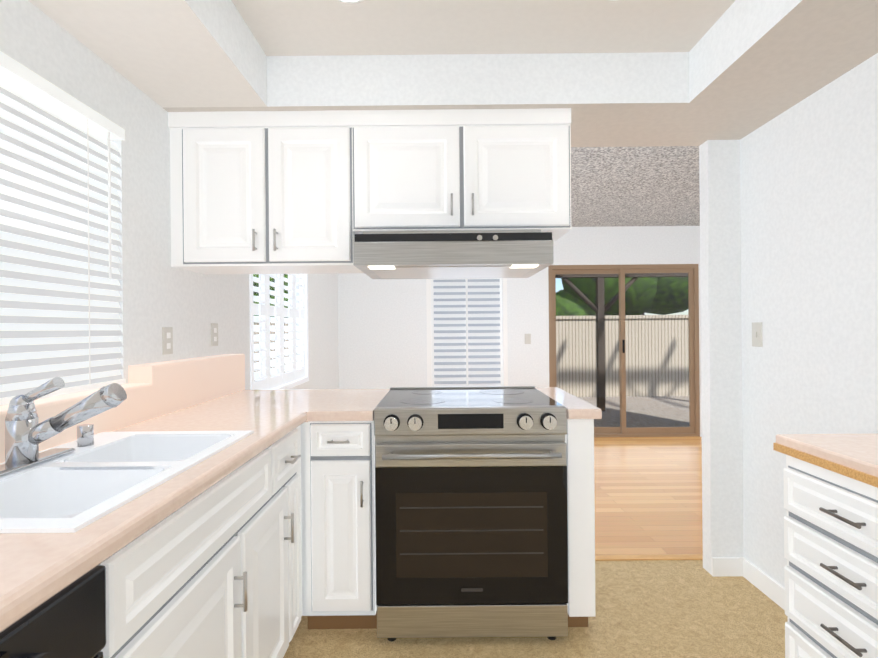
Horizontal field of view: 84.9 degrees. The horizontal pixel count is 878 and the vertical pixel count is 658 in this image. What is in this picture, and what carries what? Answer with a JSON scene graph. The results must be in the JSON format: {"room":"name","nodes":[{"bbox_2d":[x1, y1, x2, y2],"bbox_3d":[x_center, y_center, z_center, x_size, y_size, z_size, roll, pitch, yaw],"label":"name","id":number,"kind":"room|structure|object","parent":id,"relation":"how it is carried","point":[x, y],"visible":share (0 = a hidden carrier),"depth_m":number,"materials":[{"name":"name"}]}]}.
{"room":"kitchen","nodes":[
{"label":"kitchen","id":0,"kind":"room"},
{"bbox_2d":[28,0,271,111],"bbox_3d":[-0.936,-1.087,0.326,0.436,0.330,4.300,-1,0,0],"label":"ceiling soffit","id":1,"kind":"structure","parent":0,"point":[185,55],"depth_m":1.62,"materials":[{"name":"paint"}]},
{"bbox_2d":[0,0,338,405],"bbox_3d":[-1.203,0.000,1.801,0.120,2.500,7.490,-1,0,0],"label":"wall","id":2,"kind":"structure","parent":0,"point":[158,293],"depth_m":1.90,"materials":[{"name":"paint"}]},
{"bbox_2d":[0,77,103,136],"bbox_3d":[-1.216,-0.260,0.906,0.030,0.920,1.660,-1,0,0],"label":"window","id":3,"kind":"structure","parent":2,"relation":"in","point":[49,105],"depth_m":1.49,"materials":[{"name":"white"}]},
{"bbox_2d":[0,51,125,404],"bbox_3d":[-1.150,-0.262,0.906,0.064,0.914,1.652,-1,0,0],"label":"window blinds","id":4,"kind":"object","parent":2,"relation":"attached to","point":[60,277],"visible":1,"depth_m":1.44,"materials":[{"name":"white plastic"}]},
{"bbox_2d":[162,327,172,354],"bbox_3d":[-1.138,0.049,2.016,0.008,0.115,0.070,-1,0,0],"label":"outlet","id":5,"kind":"object","parent":2,"relation":"attached to","point":[167,340],"visible":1,"depth_m":2.01,"materials":[{"name":"beige plastic"}]},
{"bbox_2d":[211,323,217,345],"bbox_3d":[-1.137,0.029,2.436,0.008,0.115,0.070,-1,0,0],"label":"outlet","id":6,"kind":"object","parent":2,"relation":"attached to","point":[214,334],"visible":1,"depth_m":2.43,"materials":[{"name":"beige plastic"}]},
{"bbox_2d":[249,274,308,389],"bbox_3d":[-1.182,-0.125,3.526,0.100,1.150,1.260,-1,0,0],"label":"window shutters","id":7,"kind":"object","parent":2,"relation":"attached to","point":[279,378],"visible":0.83,"depth_m":3.48,"materials":[{"name":"white wood"}]},
{"bbox_2d":[264,52,687,146],"bbox_3d":[0.153,-1.097,2.235,1.710,0.330,0.480,-1,0,0],"label":"ceiling soffit","id":8,"kind":"structure","parent":0,"point":[614,99],"depth_m":1.99,"materials":[{"name":"paint"}]},
{"bbox_2d":[168,108,570,274],"bbox_3d":[-0.291,-0.600,2.168,1.707,0.654,0.353,-1,0,0],"label":"upper cabinet","id":9,"kind":"object","parent":8,"relation":"attached to","point":[283,192],"visible":0.98,"depth_m":2.03,"materials":[{"name":"white wood"}]},
{"bbox_2d":[353,230,553,278],"bbox_3d":[0.055,-0.332,2.083,0.760,0.177,0.524,-1,0,0],"label":"range hood","id":10,"kind":"object","parent":9,"relation":"attached to","point":[456,254],"visible":1,"depth_m":1.83,"materials":[{"name":"silver metal"}]},
{"bbox_2d":[231,0,734,55],"bbox_3d":[0.158,-1.202,0.285,1.754,0.120,3.420,-1,0,0],"label":"ceiling","id":11,"kind":"structure","parent":0,"point":[338,27],"depth_m":1.81,"materials":[{"name":"paint"}]},
{"bbox_2d":[339,0,363,2],"bbox_3d":[-0.303,-1.131,1.595,0.152,0.012,0.152,-1,0,0],"label":"recessed light","id":12,"kind":"object","parent":11,"relation":"in","point":[351,1],"visible":1,"depth_m":1.65,"materials":[{"name":"white"}]},
{"bbox_2d":[338,226,701,436],"bbox_3d":[1.226,-0.021,5.483,4.730,2.500,0.120,-1,0,0],"label":"wall","id":13,"kind":"structure","parent":0,"point":[382,333],"depth_m":5.42,"materials":[{"name":"paint"}]},
{"bbox_2d":[431,326,431,356],"bbox_3d":[0.317,0.013,5.463,0.810,1.452,0.102,-1,0,0],"label":"window","id":14,"kind":"structure","parent":13,"relation":"in","point":[431,341],"depth_m":5.49,"materials":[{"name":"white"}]},
{"bbox_2d":[426,278,507,386],"bbox_3d":[0.317,0.012,5.442,0.910,1.550,0.064,-1,0,0],"label":"window blinds","id":15,"kind":"object","parent":13,"relation":"attached to","point":[469,342],"visible":0.92,"depth_m":5.45,"materials":[{"name":"white plastic"}]},
{"bbox_2d":[525,334,530,343],"bbox_3d":[1.002,0.111,5.418,0.070,0.115,0.011,-1,0,0],"label":"light switch","id":16,"kind":"object","parent":13,"relation":"attached to","point":[527,338],"visible":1,"depth_m":5.42,"materials":[{"name":"beige plastic"}]},
{"bbox_2d":[548,264,699,436],"bbox_3d":[2.094,0.246,5.477,1.700,1.950,0.090,-1,0,0],"label":"door","id":17,"kind":"structure","parent":13,"relation":"in","point":[693,428],"depth_m":5.45,"materials":[{"name":"brown metal"}]},
{"bbox_2d":[283,436,787,657],"bbox_3d":[1.234,1.279,1.798,4.970,0.100,7.490,-1,0,0],"label":"floor","id":18,"kind":"structure","parent":0,"point":[669,609],"depth_m":2.18,"materials":[{"name":"beige carpet"}]},
{"bbox_2d":[0,565,105,657],"bbox_3d":[-0.802,0.809,0.466,0.611,0.874,0.596,-1,0,0],"label":"dishwasher","id":19,"kind":"object","parent":18,"relation":"on","point":[69,621],"visible":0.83,"depth_m":0.68,"materials":[{"name":"black plastic"}]},
{"bbox_2d":[99,546,126,657],"bbox_3d":[-0.833,0.808,0.466,0.601,0.878,0.640,-1,0,0],"label":"base cabinet","id":20,"kind":"object","parent":18,"relation":"on","point":[115,565],"depth_m":0.80,"materials":[{"name":"white wood"}]},
{"bbox_2d":[127,425,301,657],"bbox_3d":[-0.832,0.808,1.312,0.601,0.878,1.088,-1,0,0],"label":"base cabinet","id":21,"kind":"object","parent":18,"relation":"on","point":[214,571],"depth_m":1.23,"materials":[{"name":"white wood"}]},
{"bbox_2d":[0,354,347,632],"bbox_3d":[-0.825,0.249,0.811,0.630,0.235,3.570,-1,0,0],"label":"countertop","id":22,"kind":"structure","parent":21,"relation":"on","point":[208,393],"depth_m":1.40,"materials":[{"name":"beige"}]},
{"bbox_2d":[0,377,126,475],"bbox_3d":[-0.879,0.214,1.165,0.250,0.209,0.349,0,0,0],"label":"faucet","id":23,"kind":"object","parent":22,"relation":"on","point":[24,432],"depth_m":1.12,"materials":[{"name":"silver metal"}]},
{"bbox_2d":[0,377,253,532],"bbox_3d":[-0.813,0.314,1.131,0.469,0.409,0.734,-1,0,0],"label":"sink","id":24,"kind":"object","parent":22,"relation":"in","point":[88,476],"visible":0.71,"depth_m":1.11,"materials":[{"name":"white ceramic"}]},
{"bbox_2d":[301,419,595,628],"bbox_3d":[0.033,0.800,2.207,1.163,0.878,0.691,-1,0,0],"label":"base cabinet","id":25,"kind":"object","parent":18,"relation":"on","point":[338,515],"visible":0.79,"depth_m":1.90,"materials":[{"name":"white wood"}]},
{"bbox_2d":[535,387,601,418],"bbox_3d":[0.571,0.334,2.204,0.129,0.040,0.660,-1,0,0],"label":"countertop","id":26,"kind":"structure","parent":25,"relation":"on","point":[577,408],"depth_m":2.00,"materials":[{"name":"beige"}]},
{"bbox_2d":[374,386,567,641],"bbox_3d":[0.128,0.771,2.177,0.760,0.934,0.726,-1,0,0],"label":"stove","id":27,"kind":"object","parent":18,"relation":"on","point":[471,511],"visible":1,"depth_m":1.87,"materials":[{"name":"silver metal"}]},
{"bbox_2d":[595,555,702,560],"bbox_3d":[1.129,1.227,2.576,1.020,0.006,0.045,-1,0,0],"label":"trim","id":28,"kind":"structure","parent":18,"relation":"on","point":[643,557],"depth_m":2.57,"materials":[{"name":"brown wood"}]},
{"bbox_2d":[773,433,877,657],"bbox_3d":[1.232,0.719,1.163,0.556,1.020,0.510,-1,0,0],"label":"base cabinet","id":29,"kind":"object","parent":18,"relation":"on","point":[831,540],"visible":1,"depth_m":1.22,"materials":[{"name":"white wood"}]},
{"bbox_2d":[571,146,699,226],"bbox_3d":[1.214,-1.211,3.908,4.730,0.120,3.030,-1,0,0],"label":"ceiling","id":30,"kind":"structure","parent":0,"point":[635,186],"depth_m":3.89,"materials":[{"name":"grey paint"}]},
{"bbox_2d":[699,140,743,574],"bbox_3d":[1.429,0.142,2.433,0.160,2.170,0.080,-1,0,0],"label":"wall","id":31,"kind":"structure","parent":0,"point":[721,349],"depth_m":2.39,"materials":[{"name":"paint"}]},
{"bbox_2d":[644,0,877,146],"bbox_3d":[1.266,-1.107,0.323,0.460,0.330,4.300,-1,0,0],"label":"ceiling soffit","id":32,"kind":"structure","parent":0,"point":[740,69],"depth_m":1.74,"materials":[{"name":"paint"}]},
{"bbox_2d":[740,53,877,587],"bbox_3d":[1.565,-0.024,0.263,0.120,2.500,4.420,-1,0,0],"label":"wall","id":33,"kind":"structure","parent":0,"point":[809,222],"depth_m":1.97,"materials":[{"name":"paint"}]},
{"bbox_2d":[752,322,762,346],"bbox_3d":[1.502,0.026,2.273,0.011,0.115,0.070,-1,0,0],"label":"light switch","id":34,"kind":"object","parent":33,"relation":"attached to","point":[757,339],"visible":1,"depth_m":2.26,"materials":[{"name":"beige plastic"}]},
{"bbox_2d":[738,557,784,609],"bbox_3d":[1.512,1.181,1.913,0.012,0.090,0.960,-1,0,0],"label":"baseboard","id":35,"kind":"structure","parent":33,"relation":"attached to","point":[764,583],"depth_m":2.24,"materials":[{"name":"white wood"}]},
{"label":"outside","id":36,"kind":"structure","parent":0,"visible":0},
{"bbox_2d":[578,396,688,426],"bbox_3d":[1.908,1.293,9.658,20.000,0.100,8.229,-1,0,0],"label":"patio","id":37,"kind":"structure","parent":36,"point":[658,408],"depth_m":7.17,"materials":[{"name":"grey concrete"}]},
{"bbox_2d":[253,274,287,317],"bbox_3d":[-4.127,-1.387,11.271,3.660,5.366,2.471,-1,0,0],"label":"tree","id":38,"kind":"object","parent":37,"relation":"on","point":[255,293],"depth_m":10.43,"materials":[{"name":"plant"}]},
{"bbox_2d":[256,274,287,296],"bbox_3d":[-2.198,-0.882,11.302,4.324,4.323,2.968,-1,0,0],"label":"tree","id":39,"kind":"object","parent":37,"relation":"on","point":[273,280],"depth_m":10.21,"materials":[{"name":"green plant"}]},
{"bbox_2d":[254,315,688,396],"bbox_3d":[1.900,0.503,8.793,20.000,1.480,0.100,-1,0,0],"label":"fence","id":40,"kind":"object","parent":37,"relation":"on","point":[666,343],"depth_m":8.77,"materials":[{"name":"beige wood"}]},
{"bbox_2d":[556,277,657,315],"bbox_3d":[3.260,-1.383,11.044,3.756,5.228,2.547,-1,0,0],"label":"tree","id":41,"kind":"object","parent":37,"relation":"on","point":[642,288],"depth_m":10.21,"materials":[{"name":"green plant"}]},
{"bbox_2d":[555,273,687,410],"bbox_3d":[2.394,0.079,6.627,8.000,2.320,2.090,-1,0,0],"label":"pergola","id":42,"kind":"object","parent":37,"relation":"on","point":[602,308],"depth_m":7.22,"materials":[{"name":"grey wood"}]},
{"bbox_2d":[641,277,687,314],"bbox_3d":[4.822,-1.208,11.258,3.700,4.852,2.981,-1,0,0],"label":"tree","id":43,"kind":"object","parent":37,"relation":"on","point":[659,308],"depth_m":10.05,"materials":[{"name":"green plant"}]}
]}

